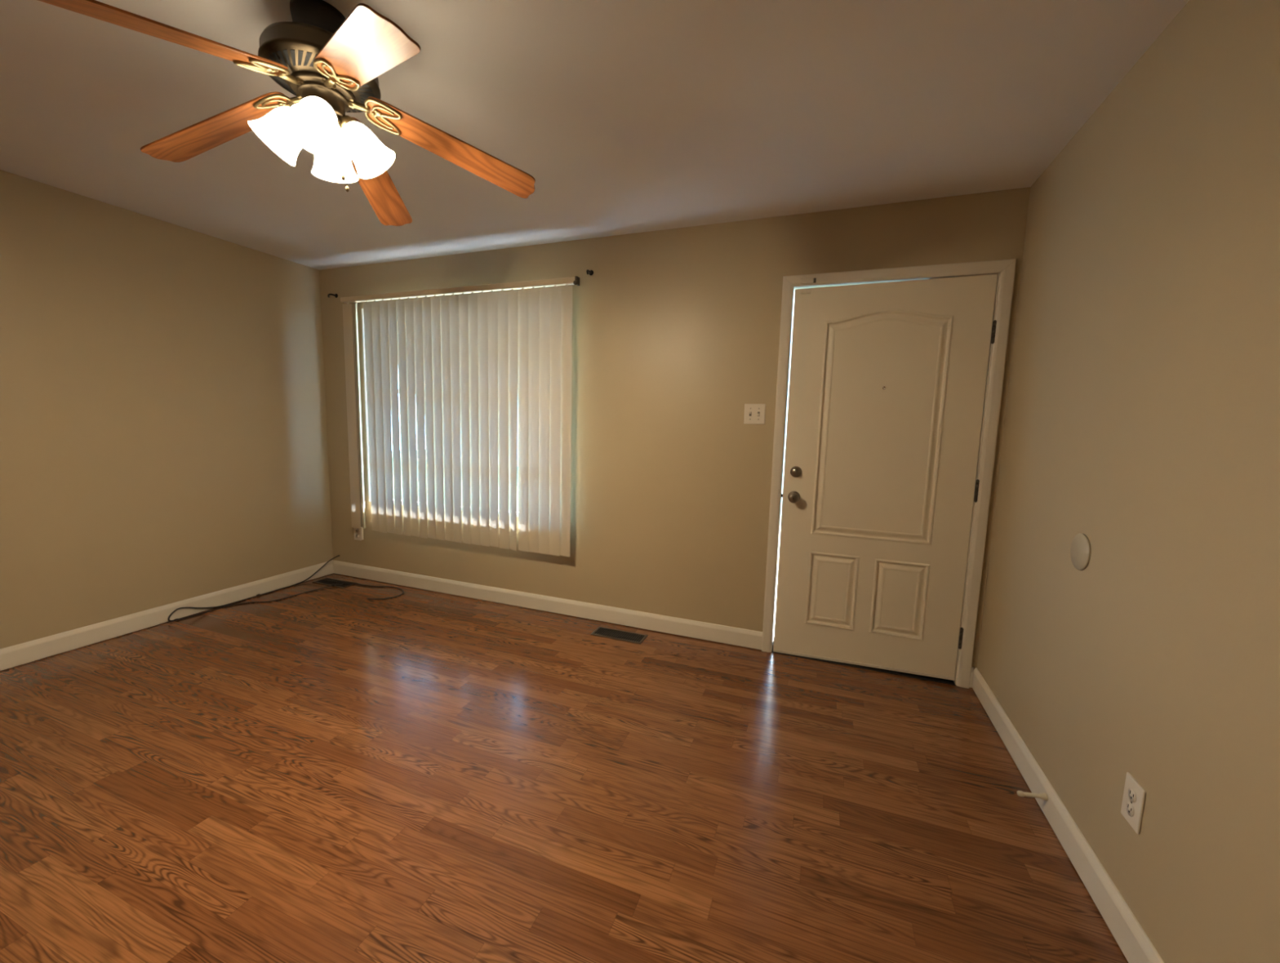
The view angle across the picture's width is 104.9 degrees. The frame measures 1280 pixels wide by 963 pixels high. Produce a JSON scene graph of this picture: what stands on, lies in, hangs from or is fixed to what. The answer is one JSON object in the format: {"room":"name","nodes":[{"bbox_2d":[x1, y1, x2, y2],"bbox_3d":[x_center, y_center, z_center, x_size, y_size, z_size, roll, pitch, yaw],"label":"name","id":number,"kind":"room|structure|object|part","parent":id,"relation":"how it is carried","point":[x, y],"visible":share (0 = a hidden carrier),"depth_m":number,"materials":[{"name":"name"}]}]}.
{"room":"empty living room","nodes":[
{"label":"empty living room","id":0,"kind":"room"},
{"bbox_2d":[0,169,333,648],"bbox_3d":[-3.348,-0.230,1.984,0.150,2.426,4.590,4,7,20],"label":"wall","id":1,"kind":"structure","parent":0,"point":[163,431],"depth_m":2.89,"materials":[{"name":"beige paint"}]},
{"bbox_2d":[0,560,333,671],"bbox_3d":[-3.300,0.924,2.095,0.014,0.110,4.300,4,7,20],"label":"baseboard","id":2,"kind":"structure","parent":1,"relation":"attached to","point":[18,655],"depth_m":2.94,"materials":[{"name":"white paint"}]},
{"bbox_2d":[0,573,1128,962],"bbox_3d":[-1.174,1.187,1.318,4.866,0.120,4.590,4,7,20],"label":"floor","id":3,"kind":"structure","parent":0,"point":[330,775],"depth_m":1.70,"materials":[{"name":"brown wood"}]},
{"bbox_2d":[168,555,404,622],"bbox_3d":[-2.312,0.768,3.418,0.901,0.164,1.133,4,7,20],"label":"cable","id":4,"kind":"object","parent":3,"relation":"on","point":[257,595],"visible":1,"depth_m":3.52,"materials":[{"name":"black plastic"}]},
{"bbox_2d":[312,577,357,588],"bbox_3d":[-2.394,0.794,3.864,0.332,0.005,0.125,4,7,20],"label":"floor vent","id":5,"kind":"object","parent":3,"relation":"in","point":[326,581],"visible":1,"depth_m":3.87,"materials":[{"name":"brown metal"}]},
{"bbox_2d":[590,626,648,644],"bbox_3d":[-0.129,0.950,3.048,0.332,0.005,0.129,4,7,20],"label":"floor vent","id":6,"kind":"object","parent":3,"relation":"in","point":[616,634],"visible":1,"depth_m":3.04,"materials":[{"name":"brown metal"}]},
{"bbox_2d":[0,0,1188,270],"bbox_3d":[-1.107,-1.340,1.022,4.866,0.120,4.590,4,7,20],"label":"ceiling","id":7,"kind":"structure","parent":0,"point":[625,117],"depth_m":1.76,"materials":[{"name":"paint"}]},
{"bbox_2d":[38,0,535,226],"bbox_3d":[-0.942,-1.092,1.403,1.161,0.452,1.159,4,7,20],"label":"ceiling fan","id":8,"kind":"object","parent":7,"relation":"hanging from","point":[332,63],"visible":1,"depth_m":1.37,"materials":[{"name":"brown wood"}]},
{"bbox_3d":[-1.085,-1.017,1.110,0.123,0.006,0.517,16,27,24],"label":"blade","id":9,"kind":"part","parent":8,"relation":"part of","materials":[{"name":"brown wood"}]},
{"bbox_3d":[-1.268,-1.067,1.489,0.517,0.006,0.123,-12,15,12],"label":"blade","id":10,"kind":"part","parent":8,"relation":"part of","materials":[{"name":"brown wood"}]},
{"bbox_3d":[-1.024,-0.984,1.389,0.136,0.144,0.134,4,7,20],"label":"lamp shade","id":11,"kind":"part","parent":8,"relation":"part of","materials":[{"name":"white glass"}]},
{"bbox_3d":[-0.871,-0.972,1.325,0.134,0.144,0.136,4,7,20],"label":"lamp shade","id":12,"kind":"part","parent":8,"relation":"part of","materials":[{"name":"white glass"}]},
{"bbox_3d":[-0.878,-0.989,1.341,0.064,0.083,0.067,4,7,20],"label":"bulb","id":13,"kind":"part","parent":8,"relation":"part of","materials":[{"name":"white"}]},
{"bbox_3d":[-0.891,-1.038,1.369,0.055,0.050,0.054,4,7,20],"label":"lamp arm","id":14,"kind":"part","parent":8,"relation":"part of","materials":[{"name":"metal"}]},
{"bbox_3d":[-0.959,-1.000,1.541,0.134,0.144,0.136,4,7,20],"label":"lamp shade","id":15,"kind":"part","parent":8,"relation":"part of","materials":[{"name":"white glass"}]},
{"bbox_3d":[-0.863,-0.978,1.425,0.002,0.172,0.002,4,7,20],"label":"pull chain","id":16,"kind":"part","parent":8,"relation":"part of","materials":[{"name":"gold metal"}]},
{"bbox_3d":[-0.873,-0.975,1.461,0.002,0.187,0.002,4,7,20],"label":"pull chain","id":17,"kind":"part","parent":8,"relation":"part of","materials":[{"name":"gold metal"}]},
{"bbox_3d":[-0.856,-1.047,1.448,0.054,0.050,0.055,4,7,20],"label":"lamp arm","id":18,"kind":"part","parent":8,"relation":"part of","materials":[{"name":"gold metal"}]},
{"bbox_3d":[-0.664,-1.013,1.167,0.123,0.006,0.518,10,13,-47],"label":"blade","id":19,"kind":"part","parent":8,"relation":"part of","materials":[{"name":"brown wood"}]},
{"bbox_3d":[-0.806,-0.988,1.477,0.136,0.144,0.134,4,7,20],"label":"lamp shade","id":20,"kind":"part","parent":8,"relation":"part of","materials":[{"name":"white glass"}]},
{"bbox_3d":[-0.823,-1.003,1.467,0.067,0.083,0.064,4,7,20],"label":"bulb","id":21,"kind":"part","parent":8,"relation":"part of","materials":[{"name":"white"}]},
{"bbox_3d":[-0.961,-1.093,1.780,0.123,0.006,0.517,-10,-6,-9],"label":"blade","id":22,"kind":"part","parent":8,"relation":"part of","materials":[{"name":"brown wood"}]},
{"bbox_3d":[-0.588,-1.059,1.581,0.518,0.006,0.123,14,-11,-26],"label":"blade","id":23,"kind":"part","parent":8,"relation":"part of","materials":[{"name":"brown wood"}]},
{"bbox_2d":[319,186,1030,670],"bbox_3d":[-0.361,-0.298,3.243,4.566,2.426,0.140,4,7,20],"label":"wall","id":24,"kind":"structure","parent":0,"point":[675,331],"depth_m":2.96,"materials":[{"name":"beige paint"}]},
{"bbox_2d":[327,293,337,297],"bbox_3d":[-2.349,-1.422,3.758,0.032,0.044,0.068,4,7,20],"label":"curtain bracket","id":25,"kind":"object","parent":24,"relation":"attached to","point":[335,295],"visible":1,"depth_m":3.76,"materials":[{"name":"black metal"}]},
{"bbox_2d":[353,528,361,540],"bbox_3d":[-2.273,0.414,3.958,0.074,0.118,0.008,4,7,20],"label":"outlet","id":26,"kind":"object","parent":24,"relation":"attached to","point":[356,531],"visible":0.88,"depth_m":3.96,"materials":[{"name":"beige plastic"}]},
{"bbox_2d":[361,308,518,515],"bbox_3d":[-1.275,-0.521,3.533,1.776,1.472,0.084,4,7,20],"label":"window","id":27,"kind":"structure","parent":24,"relation":"in","point":[364,366],"depth_m":3.79,"materials":[{"name":"white glass"}]},
{"bbox_2d":[340,275,579,557],"bbox_3d":[-1.308,-0.411,3.449,1.975,1.848,0.116,4,7,20],"label":"vertical blind","id":28,"kind":"object","parent":27,"relation":"attached to","point":[482,371],"visible":1,"depth_m":3.37,"materials":[{"name":"beige plastic"}]},
{"bbox_3d":[-2.137,-0.479,3.719,0.017,1.680,0.003,4,7,20],"label":"pull cord","id":29,"kind":"part","parent":28,"relation":"part of","materials":[{"name":"plastic"}]},
{"bbox_2d":[333,560,762,649],"bbox_3d":[-0.913,0.825,3.487,3.480,0.110,0.014,4,7,20],"label":"baseboard","id":30,"kind":"structure","parent":24,"relation":"attached to","point":[748,638],"depth_m":3.33,"materials":[{"name":"white paint"}]},
{"bbox_2d":[586,269,593,275],"bbox_3d":[-0.313,-1.280,3.008,0.032,0.044,0.068,4,7,20],"label":"curtain bracket","id":31,"kind":"object","parent":24,"relation":"attached to","point":[588,272],"visible":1,"depth_m":3.03,"materials":[{"name":"black metal"}]},
{"bbox_2d":[743,404,765,424],"bbox_3d":[0.643,-0.380,2.770,0.116,0.114,0.020,4,7,20],"label":"light switch","id":32,"kind":"object","parent":24,"relation":"attached to","point":[754,414],"visible":1,"depth_m":2.77,"materials":[{"name":"beige plastic"}]},
{"bbox_2d":[761,276,793,652],"bbox_3d":[0.769,-0.052,2.759,0.056,2.110,0.018,4,7,20],"label":"trim","id":33,"kind":"structure","parent":24,"relation":"attached to","point":[788,289],"depth_m":2.75,"materials":[{"name":"white paint"}]},
{"bbox_2d":[800,277,816,284],"bbox_3d":[0.885,-1.057,2.592,0.079,0.026,0.014,4,7,20],"label":"sensor","id":34,"kind":"object","parent":24,"relation":"attached to","point":[802,281],"visible":1,"depth_m":2.59,"materials":[{"name":"white paint"}]},
{"bbox_2d":[771,639,955,685],"bbox_3d":[1.227,0.998,2.777,0.926,0.045,0.152,4,7,20],"label":"threshold","id":35,"kind":"object","parent":24,"relation":"in","point":[899,673],"depth_m":2.67,"materials":[{"name":"black"}]},
{"bbox_2d":[773,274,997,680],"bbox_3d":[1.232,0.008,2.587,0.946,2.048,0.114,4,7,20],"label":"door","id":36,"kind":"structure","parent":24,"relation":"in","point":[887,380],"depth_m":2.58,"materials":[{"name":"beige paint"}]},
{"bbox_2d":[771,270,1003,684],"bbox_3d":[1.255,-0.011,2.666,0.967,2.074,0.140,4,7,20],"label":"trim","id":37,"kind":"structure","parent":24,"relation":"attached to","point":[998,274],"depth_m":2.52,"materials":[{"name":"white paint"}]},
{"bbox_2d":[783,258,1016,287],"bbox_3d":[1.258,-1.040,2.469,1.042,0.056,0.018,4,7,20],"label":"trim","id":38,"kind":"structure","parent":24,"relation":"attached to","point":[988,267],"depth_m":2.44,"materials":[{"name":"white paint"}]},
{"bbox_2d":[969,666,973,688],"bbox_3d":[1.700,1.007,2.524,0.012,0.110,0.014,4,7,20],"label":"baseboard","id":39,"kind":"structure","parent":24,"relation":"attached to","point":[972,668],"depth_m":2.52,"materials":[{"name":"white paint"}]},
{"bbox_2d":[955,259,1016,688],"bbox_3d":[1.693,0.012,2.418,0.056,2.110,0.018,4,7,20],"label":"trim","id":40,"kind":"structure","parent":24,"relation":"attached to","point":[1006,278],"depth_m":2.40,"materials":[{"name":"white paint"}]},
{"bbox_2d":[977,0,1279,962],"bbox_3d":[1.067,0.078,0.356,0.150,2.426,4.590,4,7,20],"label":"wall","id":41,"kind":"structure","parent":0,"point":[1142,420],"depth_m":1.24,"materials":[{"name":"beige paint"}]},
{"bbox_2d":[1017,791,1048,800],"bbox_3d":[1.353,1.081,1.698,0.085,0.030,0.022,4,7,20],"label":"door stop","id":42,"kind":"object","parent":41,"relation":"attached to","point":[1044,797],"visible":1,"depth_m":1.69,"materials":[{"name":"beige rubber"}]},
{"bbox_2d":[972,667,1164,962],"bbox_3d":[0.962,1.221,0.524,0.014,0.110,4.300,4,7,20],"label":"baseboard","id":43,"kind":"structure","parent":41,"relation":"attached to","point":[1127,932],"depth_m":1.49,"materials":[{"name":"white paint"}]},
{"bbox_2d":[1070,533,1091,570],"bbox_3d":[1.432,0.229,1.601,0.008,0.120,0.120,4,7,20],"label":"cover plate","id":44,"kind":"object","parent":41,"relation":"attached to","point":[1080,550],"visible":1,"depth_m":1.59,"materials":[{"name":"beige plastic"}]},
{"bbox_2d":[1120,772,1146,835],"bbox_3d":[1.266,0.825,1.265,0.008,0.118,0.076,4,7,20],"label":"outlet","id":45,"kind":"object","parent":41,"relation":"attached to","point":[1134,795],"visible":1,"depth_m":1.26,"materials":[{"name":"beige plastic"}]},
{"bbox_2d":[1125,801,1134,817],"bbox_3d":[1.262,0.845,1.268,0.002,0.033,0.033,4,7,20],"label":"receptacle","id":46,"kind":"object","parent":45,"relation":"attached to","point":[1130,806],"depth_m":1.27,"materials":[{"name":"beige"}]},
{"bbox_2d":[1128,788,1136,803],"bbox_3d":[1.263,0.806,1.264,0.002,0.033,0.033,4,7,20],"label":"receptacle","id":47,"kind":"object","parent":45,"relation":"attached to","point":[1131,792],"depth_m":1.26,"materials":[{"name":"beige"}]},
{"label":"outside","id":48,"kind":"structure","parent":0,"visible":0},
{"bbox_2d":[391,449,518,511],"bbox_3d":[4.756,-0.044,15.094,34.000,0.240,22.250,4,7,20],"label":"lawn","id":49,"kind":"structure","parent":48,"point":[416,450],"depth_m":10.70,"materials":[{"name":"green plant"}]},
{"bbox_2d":[460,434,518,466],"bbox_3d":[4.463,-3.042,16.629,22.600,5.340,8.800,4,7,20],"label":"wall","id":50,"kind":"structure","parent":49,"relation":"on","point":[517,434],"depth_m":15.71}
]}

